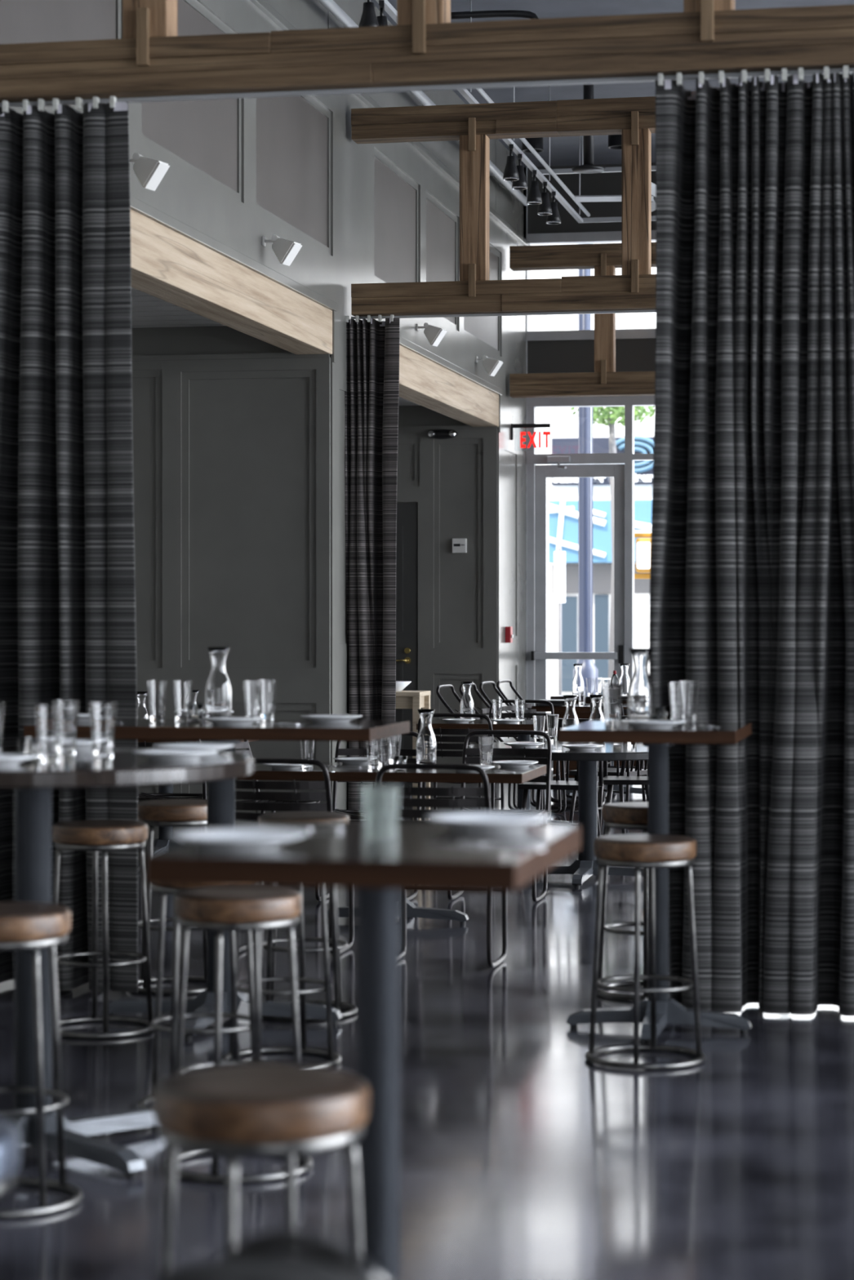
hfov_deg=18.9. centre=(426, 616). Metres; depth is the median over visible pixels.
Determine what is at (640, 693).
carafe
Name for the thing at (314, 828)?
knife
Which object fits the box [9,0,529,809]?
wall
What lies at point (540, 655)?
door
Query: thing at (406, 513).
door
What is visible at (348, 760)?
plate
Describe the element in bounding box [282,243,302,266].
lens
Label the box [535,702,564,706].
folder
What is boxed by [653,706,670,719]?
votive candle
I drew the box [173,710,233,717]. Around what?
plate
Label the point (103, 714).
tumbler
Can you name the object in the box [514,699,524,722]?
tumbler
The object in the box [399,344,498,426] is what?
lintel beam
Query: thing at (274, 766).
plate
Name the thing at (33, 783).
table
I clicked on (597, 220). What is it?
strut
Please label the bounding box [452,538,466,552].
control panel
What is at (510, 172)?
spot lamp
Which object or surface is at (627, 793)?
spindle chair
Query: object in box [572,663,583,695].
carafe
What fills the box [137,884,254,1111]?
bar stool
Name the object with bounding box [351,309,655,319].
track
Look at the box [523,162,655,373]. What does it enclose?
wall
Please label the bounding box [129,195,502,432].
trim
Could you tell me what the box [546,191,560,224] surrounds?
spot lamp
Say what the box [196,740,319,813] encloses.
bistro chair
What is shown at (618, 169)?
strut
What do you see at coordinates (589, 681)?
tumbler
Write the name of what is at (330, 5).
pipe
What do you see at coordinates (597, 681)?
tumbler
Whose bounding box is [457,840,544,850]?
knife
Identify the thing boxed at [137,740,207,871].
bistro chair
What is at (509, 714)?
bistro chair
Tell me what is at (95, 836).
bar stool
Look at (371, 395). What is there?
curtain
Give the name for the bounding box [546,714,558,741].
tumbler
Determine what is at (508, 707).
chair
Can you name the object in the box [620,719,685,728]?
plate
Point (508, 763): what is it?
plate
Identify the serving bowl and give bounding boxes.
[395,680,411,691]
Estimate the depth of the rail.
20.29 m
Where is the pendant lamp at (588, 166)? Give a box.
[571,84,605,173]
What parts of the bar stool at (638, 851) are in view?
leg, leg, seat, leg, leg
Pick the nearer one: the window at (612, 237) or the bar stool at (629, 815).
the bar stool at (629, 815)
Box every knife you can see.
[239,824,343,831]
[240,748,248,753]
[259,722,299,724]
[690,724,711,727]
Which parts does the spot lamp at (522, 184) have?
stem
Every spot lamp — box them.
[359,0,378,26]
[376,0,387,26]
[502,144,519,181]
[511,154,527,190]
[526,169,542,204]
[537,182,551,215]
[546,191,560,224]
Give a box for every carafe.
[137,691,149,718]
[191,689,199,703]
[204,647,231,717]
[415,709,435,764]
[459,681,474,718]
[561,695,578,743]
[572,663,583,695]
[588,694,604,720]
[618,663,630,695]
[626,648,654,719]
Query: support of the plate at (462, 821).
on the table at (428, 855)
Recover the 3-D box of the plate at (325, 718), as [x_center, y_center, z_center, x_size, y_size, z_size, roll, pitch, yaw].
[-0.354,0.377,9.500,0.230,0.025,0.230,0,0,11]
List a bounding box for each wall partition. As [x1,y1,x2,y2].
[131,325,346,838]
[396,405,515,764]
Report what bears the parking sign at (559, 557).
on the ground
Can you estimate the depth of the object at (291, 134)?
15.67 m
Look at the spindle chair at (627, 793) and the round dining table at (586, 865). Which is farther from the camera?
the spindle chair at (627, 793)
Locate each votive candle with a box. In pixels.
[17,737,39,761]
[190,703,203,720]
[393,755,407,769]
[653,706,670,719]
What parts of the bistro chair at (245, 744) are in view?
seat frame, seat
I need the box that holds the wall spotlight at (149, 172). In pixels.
[129,152,169,191]
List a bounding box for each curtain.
[0,95,137,991]
[344,314,399,822]
[648,65,853,1016]
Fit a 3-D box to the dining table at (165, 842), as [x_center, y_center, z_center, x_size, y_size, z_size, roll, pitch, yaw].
[-1.608,1.105,15.850,1.000,0.750,0.720,0,0,11]
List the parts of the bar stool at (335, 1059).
leg, leg, leg, leg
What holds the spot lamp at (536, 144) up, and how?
in the ceiling at (564, 150)
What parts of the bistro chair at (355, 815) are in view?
leg, seat frame, seat, leg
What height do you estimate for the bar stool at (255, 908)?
0.742 m
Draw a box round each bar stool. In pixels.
[0,902,83,1219]
[0,1117,20,1195]
[52,819,154,1039]
[135,799,207,995]
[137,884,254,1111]
[153,1064,369,1274]
[163,885,312,1183]
[221,886,342,1068]
[257,811,356,1021]
[584,834,705,1070]
[596,801,647,1000]
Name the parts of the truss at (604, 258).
post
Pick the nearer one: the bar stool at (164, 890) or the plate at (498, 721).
the bar stool at (164, 890)
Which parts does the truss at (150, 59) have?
post, post, post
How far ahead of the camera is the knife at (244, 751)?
7.32 m
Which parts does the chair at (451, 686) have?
leg, leg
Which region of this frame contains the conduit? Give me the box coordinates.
[450,9,538,19]
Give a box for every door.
[395,502,417,758]
[530,456,624,768]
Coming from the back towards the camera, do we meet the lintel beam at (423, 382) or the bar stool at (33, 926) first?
the lintel beam at (423, 382)
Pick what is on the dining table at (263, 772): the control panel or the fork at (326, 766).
the fork at (326, 766)
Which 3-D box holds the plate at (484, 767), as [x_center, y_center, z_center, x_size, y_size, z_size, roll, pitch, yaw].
[0.204,0.717,12.120,0.230,0.025,0.230,0,0,11]
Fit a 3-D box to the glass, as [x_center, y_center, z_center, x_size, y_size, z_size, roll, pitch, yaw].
[-0.078,0.336,4.270,0.066,0.108,0.063,0,0,11]
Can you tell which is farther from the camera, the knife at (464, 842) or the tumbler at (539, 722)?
the tumbler at (539, 722)
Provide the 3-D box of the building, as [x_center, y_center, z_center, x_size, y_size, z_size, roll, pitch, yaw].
[17.224,-3.995,48.281,75.000,11.050,8.582,0,0,11]
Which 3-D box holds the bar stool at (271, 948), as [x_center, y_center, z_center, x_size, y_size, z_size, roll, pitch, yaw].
[-0.459,1.109,9.600,0.402,0.742,0.402,0,0,0]
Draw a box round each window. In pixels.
[525,166,655,719]
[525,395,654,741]
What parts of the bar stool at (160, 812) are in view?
leg, leg, seat, leg, leg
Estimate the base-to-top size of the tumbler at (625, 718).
0.155 m
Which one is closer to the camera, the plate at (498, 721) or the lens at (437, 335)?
the plate at (498, 721)
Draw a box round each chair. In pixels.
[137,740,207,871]
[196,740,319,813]
[235,758,354,954]
[315,731,422,901]
[375,763,507,968]
[417,713,504,820]
[435,684,561,813]
[447,729,551,902]
[458,682,577,813]
[478,699,554,815]
[479,680,577,805]
[496,679,611,801]
[518,718,603,836]
[568,760,647,834]
[590,702,645,807]
[597,696,647,805]
[602,715,647,835]
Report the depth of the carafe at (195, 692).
15.92 m
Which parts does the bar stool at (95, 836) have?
leg, leg, seat, leg, leg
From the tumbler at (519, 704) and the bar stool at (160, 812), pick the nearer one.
the bar stool at (160, 812)
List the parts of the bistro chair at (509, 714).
leg, leg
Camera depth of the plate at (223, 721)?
9.22 m
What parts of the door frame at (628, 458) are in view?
glass pane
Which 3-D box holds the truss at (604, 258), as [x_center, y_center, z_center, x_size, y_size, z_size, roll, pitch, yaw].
[5.612,-2.729,22.884,9.853,1.389,0.222,0,0,11]
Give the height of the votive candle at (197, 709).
0.062 m
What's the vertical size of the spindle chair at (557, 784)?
0.852 m
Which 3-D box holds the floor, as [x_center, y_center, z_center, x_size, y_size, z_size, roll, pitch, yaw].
[1.337,1.540,10.852,13.600,0.120,27.810,0,0,11]
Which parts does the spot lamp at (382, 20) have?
stem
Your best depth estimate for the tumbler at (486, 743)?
12.29 m
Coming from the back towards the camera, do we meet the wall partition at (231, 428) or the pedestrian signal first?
the pedestrian signal
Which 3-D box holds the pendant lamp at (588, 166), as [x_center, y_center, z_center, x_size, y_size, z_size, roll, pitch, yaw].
[1.224,-3.875,19.500,0.260,0.990,0.260,0,0,11]
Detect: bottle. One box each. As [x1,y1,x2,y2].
[610,670,618,683]
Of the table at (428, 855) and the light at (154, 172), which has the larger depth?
the light at (154, 172)
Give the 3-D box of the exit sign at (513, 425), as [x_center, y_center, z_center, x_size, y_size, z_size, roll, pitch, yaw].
[0.970,-1.678,24.049,0.373,0.255,0.040,0,0,11]
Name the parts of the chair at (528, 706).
leg, leg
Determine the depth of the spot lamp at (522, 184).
19.59 m
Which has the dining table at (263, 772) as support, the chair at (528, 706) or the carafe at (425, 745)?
the carafe at (425, 745)
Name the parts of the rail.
hanger rod, hanger rod, hanger rod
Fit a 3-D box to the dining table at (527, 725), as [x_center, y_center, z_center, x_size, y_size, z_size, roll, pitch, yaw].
[0.672,1.105,17.850,1.370,0.750,0.760,0,0,11]
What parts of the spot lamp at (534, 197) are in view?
stem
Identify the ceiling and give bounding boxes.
[131,287,420,405]
[370,0,853,167]
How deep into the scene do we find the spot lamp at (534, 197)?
20.30 m
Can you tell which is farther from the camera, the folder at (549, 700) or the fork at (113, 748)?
the folder at (549, 700)
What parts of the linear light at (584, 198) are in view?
blade, blade, blade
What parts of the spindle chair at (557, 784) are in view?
leg, leg, seat, backrest, leg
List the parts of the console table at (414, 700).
leg, leg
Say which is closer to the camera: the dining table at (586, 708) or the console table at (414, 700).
the console table at (414, 700)
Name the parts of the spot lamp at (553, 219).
stem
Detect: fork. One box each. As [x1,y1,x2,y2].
[113,748,137,750]
[232,822,313,830]
[326,765,360,767]
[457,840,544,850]
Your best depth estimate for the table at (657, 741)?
9.16 m
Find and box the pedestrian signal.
[634,533,650,578]
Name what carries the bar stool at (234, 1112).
on the floor
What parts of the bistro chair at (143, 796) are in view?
seat, seat frame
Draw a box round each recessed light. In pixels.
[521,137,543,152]
[607,134,621,149]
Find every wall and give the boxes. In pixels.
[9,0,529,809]
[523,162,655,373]
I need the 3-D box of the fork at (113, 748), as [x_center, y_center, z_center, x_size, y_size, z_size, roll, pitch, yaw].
[-0.863,0.388,7.500,0.200,0.002,0.024,0,0,27]
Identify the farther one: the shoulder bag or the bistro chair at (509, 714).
the bistro chair at (509, 714)
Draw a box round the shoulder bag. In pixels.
[157,1229,385,1279]
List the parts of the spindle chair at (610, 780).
leg, backrest, seat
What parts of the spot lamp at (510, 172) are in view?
stem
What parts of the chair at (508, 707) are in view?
leg, leg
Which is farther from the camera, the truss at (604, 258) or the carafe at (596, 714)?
the truss at (604, 258)
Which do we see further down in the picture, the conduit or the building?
the building
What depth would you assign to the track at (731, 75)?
9.84 m
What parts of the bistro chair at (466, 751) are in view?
leg, seat, seat frame, leg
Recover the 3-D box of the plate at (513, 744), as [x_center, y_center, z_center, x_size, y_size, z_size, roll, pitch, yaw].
[0.541,0.717,14.350,0.230,0.025,0.230,0,0,11]
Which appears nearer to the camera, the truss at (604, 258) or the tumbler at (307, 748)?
the tumbler at (307, 748)
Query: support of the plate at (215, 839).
on the table at (428, 855)
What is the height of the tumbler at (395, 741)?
0.155 m
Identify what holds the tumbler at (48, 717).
on the table at (33, 783)
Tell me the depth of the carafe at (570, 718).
14.82 m
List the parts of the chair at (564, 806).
leg, leg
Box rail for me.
[375,0,590,222]
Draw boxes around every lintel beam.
[130,208,332,354]
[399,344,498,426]
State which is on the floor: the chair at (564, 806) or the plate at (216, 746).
the chair at (564, 806)
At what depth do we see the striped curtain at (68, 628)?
10.09 m
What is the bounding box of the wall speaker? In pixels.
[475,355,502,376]
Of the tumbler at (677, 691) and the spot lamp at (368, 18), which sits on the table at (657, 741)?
the tumbler at (677, 691)
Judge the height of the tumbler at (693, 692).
0.155 m
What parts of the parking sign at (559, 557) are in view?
sign plate, post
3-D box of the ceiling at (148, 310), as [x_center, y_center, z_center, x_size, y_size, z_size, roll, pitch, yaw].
[-2.315,-1.978,17.787,3.136,0.085,12.193,0,0,11]
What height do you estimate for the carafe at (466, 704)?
0.275 m
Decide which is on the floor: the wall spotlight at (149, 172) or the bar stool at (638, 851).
the bar stool at (638, 851)
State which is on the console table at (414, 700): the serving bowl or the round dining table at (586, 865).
the serving bowl
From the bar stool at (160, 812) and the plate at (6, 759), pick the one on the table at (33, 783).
the plate at (6, 759)
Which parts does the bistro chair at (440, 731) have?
leg, leg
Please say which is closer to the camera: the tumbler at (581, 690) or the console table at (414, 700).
the console table at (414, 700)
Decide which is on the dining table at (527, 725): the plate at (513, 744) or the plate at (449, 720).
the plate at (449, 720)
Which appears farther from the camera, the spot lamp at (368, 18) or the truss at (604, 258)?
the truss at (604, 258)
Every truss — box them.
[0,0,853,102]
[351,96,655,316]
[509,241,655,398]
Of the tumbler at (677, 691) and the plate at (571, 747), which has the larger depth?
the plate at (571, 747)
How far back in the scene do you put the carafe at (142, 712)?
15.57 m
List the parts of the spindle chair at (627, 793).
backrest, leg, leg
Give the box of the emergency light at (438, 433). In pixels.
[427,429,457,439]
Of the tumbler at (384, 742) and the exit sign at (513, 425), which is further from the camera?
the exit sign at (513, 425)
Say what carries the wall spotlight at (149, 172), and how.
attached to the wall at (188, 194)
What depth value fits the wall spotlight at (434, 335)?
19.65 m
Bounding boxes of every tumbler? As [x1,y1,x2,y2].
[0,701,5,753]
[35,705,63,764]
[52,700,79,756]
[88,702,116,759]
[146,680,167,723]
[173,680,192,723]
[242,680,262,723]
[257,679,276,721]
[299,740,315,770]
[365,738,380,769]
[378,737,390,767]
[388,734,401,764]
[478,736,493,768]
[491,699,502,721]
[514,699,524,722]
[532,715,545,742]
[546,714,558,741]
[577,686,586,706]
[586,677,594,696]
[594,677,602,694]
[601,683,622,728]
[602,677,610,684]
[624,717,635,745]
[667,681,688,725]
[678,680,699,723]
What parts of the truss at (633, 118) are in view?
post, post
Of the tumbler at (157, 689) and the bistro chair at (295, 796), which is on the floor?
the bistro chair at (295, 796)
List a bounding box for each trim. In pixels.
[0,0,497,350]
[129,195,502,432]
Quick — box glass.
[360,785,399,853]
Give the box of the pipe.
[318,0,528,205]
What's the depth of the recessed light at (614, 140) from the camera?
22.50 m
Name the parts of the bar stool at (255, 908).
leg, leg, seat, leg, leg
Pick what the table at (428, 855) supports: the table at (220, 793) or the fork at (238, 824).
the fork at (238, 824)
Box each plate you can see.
[0,753,37,766]
[75,738,93,750]
[77,713,90,721]
[132,748,217,760]
[153,742,234,754]
[169,827,306,851]
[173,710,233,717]
[201,716,265,725]
[262,763,302,769]
[300,714,362,723]
[333,756,367,764]
[424,811,551,832]
[442,718,475,723]
[455,764,494,772]
[490,719,524,723]
[491,760,537,767]
[502,742,544,747]
[560,744,603,750]
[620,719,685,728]
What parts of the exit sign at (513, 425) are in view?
arm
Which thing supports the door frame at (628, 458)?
in the wall at (571, 356)
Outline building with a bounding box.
[529,241,655,699]
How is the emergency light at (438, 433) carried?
attached to the wall partition at (452, 482)
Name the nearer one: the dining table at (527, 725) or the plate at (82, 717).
the plate at (82, 717)
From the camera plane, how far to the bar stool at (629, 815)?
9.99 m
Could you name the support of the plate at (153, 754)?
on the table at (33, 783)
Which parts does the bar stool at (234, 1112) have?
leg, leg, seat, leg, leg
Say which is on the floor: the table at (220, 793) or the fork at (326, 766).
the table at (220, 793)
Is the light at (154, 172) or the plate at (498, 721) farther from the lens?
the plate at (498, 721)
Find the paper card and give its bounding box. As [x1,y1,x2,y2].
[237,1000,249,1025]
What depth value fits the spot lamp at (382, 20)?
14.72 m
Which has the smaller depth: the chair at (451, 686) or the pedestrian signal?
the chair at (451, 686)
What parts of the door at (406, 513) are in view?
panel moulding, lever handle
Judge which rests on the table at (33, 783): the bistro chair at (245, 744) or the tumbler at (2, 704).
the tumbler at (2, 704)
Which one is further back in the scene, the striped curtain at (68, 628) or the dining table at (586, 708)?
the dining table at (586, 708)
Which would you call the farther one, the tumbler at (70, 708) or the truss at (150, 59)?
the truss at (150, 59)
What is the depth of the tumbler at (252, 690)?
9.39 m
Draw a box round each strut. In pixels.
[538,135,655,174]
[582,215,655,222]
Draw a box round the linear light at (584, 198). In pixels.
[574,182,655,211]
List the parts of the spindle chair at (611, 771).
leg, leg, seat, leg, backrest, leg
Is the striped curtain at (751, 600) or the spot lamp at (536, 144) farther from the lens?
the spot lamp at (536, 144)
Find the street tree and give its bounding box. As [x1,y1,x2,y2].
[569,405,654,683]
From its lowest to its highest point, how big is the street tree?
5.387 m
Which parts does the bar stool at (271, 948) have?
leg, leg, seat, leg, leg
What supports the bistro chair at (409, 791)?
on the floor
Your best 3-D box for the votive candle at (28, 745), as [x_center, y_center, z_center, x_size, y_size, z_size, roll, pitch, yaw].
[-1.075,0.358,6.950,0.064,0.062,0.064,0,0,11]
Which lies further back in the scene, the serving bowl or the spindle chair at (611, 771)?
the serving bowl
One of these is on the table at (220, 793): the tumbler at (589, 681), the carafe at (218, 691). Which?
the carafe at (218, 691)
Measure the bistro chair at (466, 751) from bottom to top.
0.871 m
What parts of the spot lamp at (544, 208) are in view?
stem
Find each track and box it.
[0,67,853,107]
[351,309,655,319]
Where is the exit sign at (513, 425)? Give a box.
[511,423,550,451]
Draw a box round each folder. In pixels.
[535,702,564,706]
[538,699,564,702]
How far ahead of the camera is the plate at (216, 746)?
7.37 m
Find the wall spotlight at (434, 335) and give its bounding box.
[416,322,447,346]
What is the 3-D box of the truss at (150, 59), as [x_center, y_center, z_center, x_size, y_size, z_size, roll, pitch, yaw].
[2.910,-2.729,9.260,9.853,1.389,0.222,0,0,11]
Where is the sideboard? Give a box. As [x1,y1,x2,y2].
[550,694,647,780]
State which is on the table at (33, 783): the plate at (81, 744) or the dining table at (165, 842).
the plate at (81, 744)
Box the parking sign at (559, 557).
[554,547,564,694]
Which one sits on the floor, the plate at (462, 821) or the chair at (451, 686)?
the chair at (451, 686)
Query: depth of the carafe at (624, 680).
22.11 m
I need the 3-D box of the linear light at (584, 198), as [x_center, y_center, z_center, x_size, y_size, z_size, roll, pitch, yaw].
[1.894,-3.815,20.486,1.434,1.110,1.451,0,0,11]
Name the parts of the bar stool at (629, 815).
leg, seat, leg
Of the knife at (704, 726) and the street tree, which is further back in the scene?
the street tree
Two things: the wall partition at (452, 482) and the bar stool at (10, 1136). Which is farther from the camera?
the wall partition at (452, 482)
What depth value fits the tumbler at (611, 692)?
8.95 m
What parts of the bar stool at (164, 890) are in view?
leg, leg, seat, leg, leg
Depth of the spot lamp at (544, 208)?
20.84 m
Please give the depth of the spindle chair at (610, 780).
15.99 m
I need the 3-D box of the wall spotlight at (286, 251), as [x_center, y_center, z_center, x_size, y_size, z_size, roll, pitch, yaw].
[-0.862,-2.165,15.195,0.233,0.178,0.109,0,0,23]
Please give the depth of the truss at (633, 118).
17.13 m
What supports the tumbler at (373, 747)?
on the dining table at (263, 772)
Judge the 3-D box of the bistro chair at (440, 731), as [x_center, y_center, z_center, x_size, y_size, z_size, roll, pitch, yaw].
[0.223,1.044,16.449,0.483,0.871,0.542,0,0,11]
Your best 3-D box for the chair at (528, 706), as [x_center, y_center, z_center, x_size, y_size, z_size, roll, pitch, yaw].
[1.021,0.994,20.685,0.856,0.971,0.467,0,0,18]
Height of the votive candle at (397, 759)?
0.062 m
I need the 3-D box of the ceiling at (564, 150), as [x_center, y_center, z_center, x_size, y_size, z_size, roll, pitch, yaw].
[1.337,-4.445,10.852,14.000,0.150,28.210,0,0,11]
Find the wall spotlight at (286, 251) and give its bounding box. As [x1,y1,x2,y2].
[262,235,302,266]
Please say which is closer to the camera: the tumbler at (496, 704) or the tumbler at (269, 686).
the tumbler at (269, 686)
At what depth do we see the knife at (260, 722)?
9.27 m
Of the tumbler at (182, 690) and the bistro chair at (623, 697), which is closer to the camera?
the tumbler at (182, 690)
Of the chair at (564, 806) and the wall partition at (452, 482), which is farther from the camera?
the wall partition at (452, 482)
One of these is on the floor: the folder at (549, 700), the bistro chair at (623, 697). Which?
the bistro chair at (623, 697)
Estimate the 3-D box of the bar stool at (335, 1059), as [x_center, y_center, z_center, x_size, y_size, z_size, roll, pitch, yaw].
[-0.483,1.109,8.530,0.402,0.742,0.402,0,0,-23]
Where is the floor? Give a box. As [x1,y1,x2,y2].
[0,768,853,1279]
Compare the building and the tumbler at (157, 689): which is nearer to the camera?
the tumbler at (157, 689)
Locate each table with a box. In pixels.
[0,746,254,1177]
[23,718,409,1039]
[137,739,257,858]
[146,820,580,1279]
[237,762,546,924]
[395,690,431,808]
[416,719,573,823]
[467,740,647,887]
[530,703,645,796]
[558,720,751,1044]
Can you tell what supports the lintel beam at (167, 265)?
attached to the wall at (188, 194)
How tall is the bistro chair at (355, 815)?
0.871 m
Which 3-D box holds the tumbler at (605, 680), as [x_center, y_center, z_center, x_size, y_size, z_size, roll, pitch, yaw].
[1.537,0.602,22.020,0.076,0.155,0.076,0,0,11]
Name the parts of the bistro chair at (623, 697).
leg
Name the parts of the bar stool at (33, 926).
seat, leg, leg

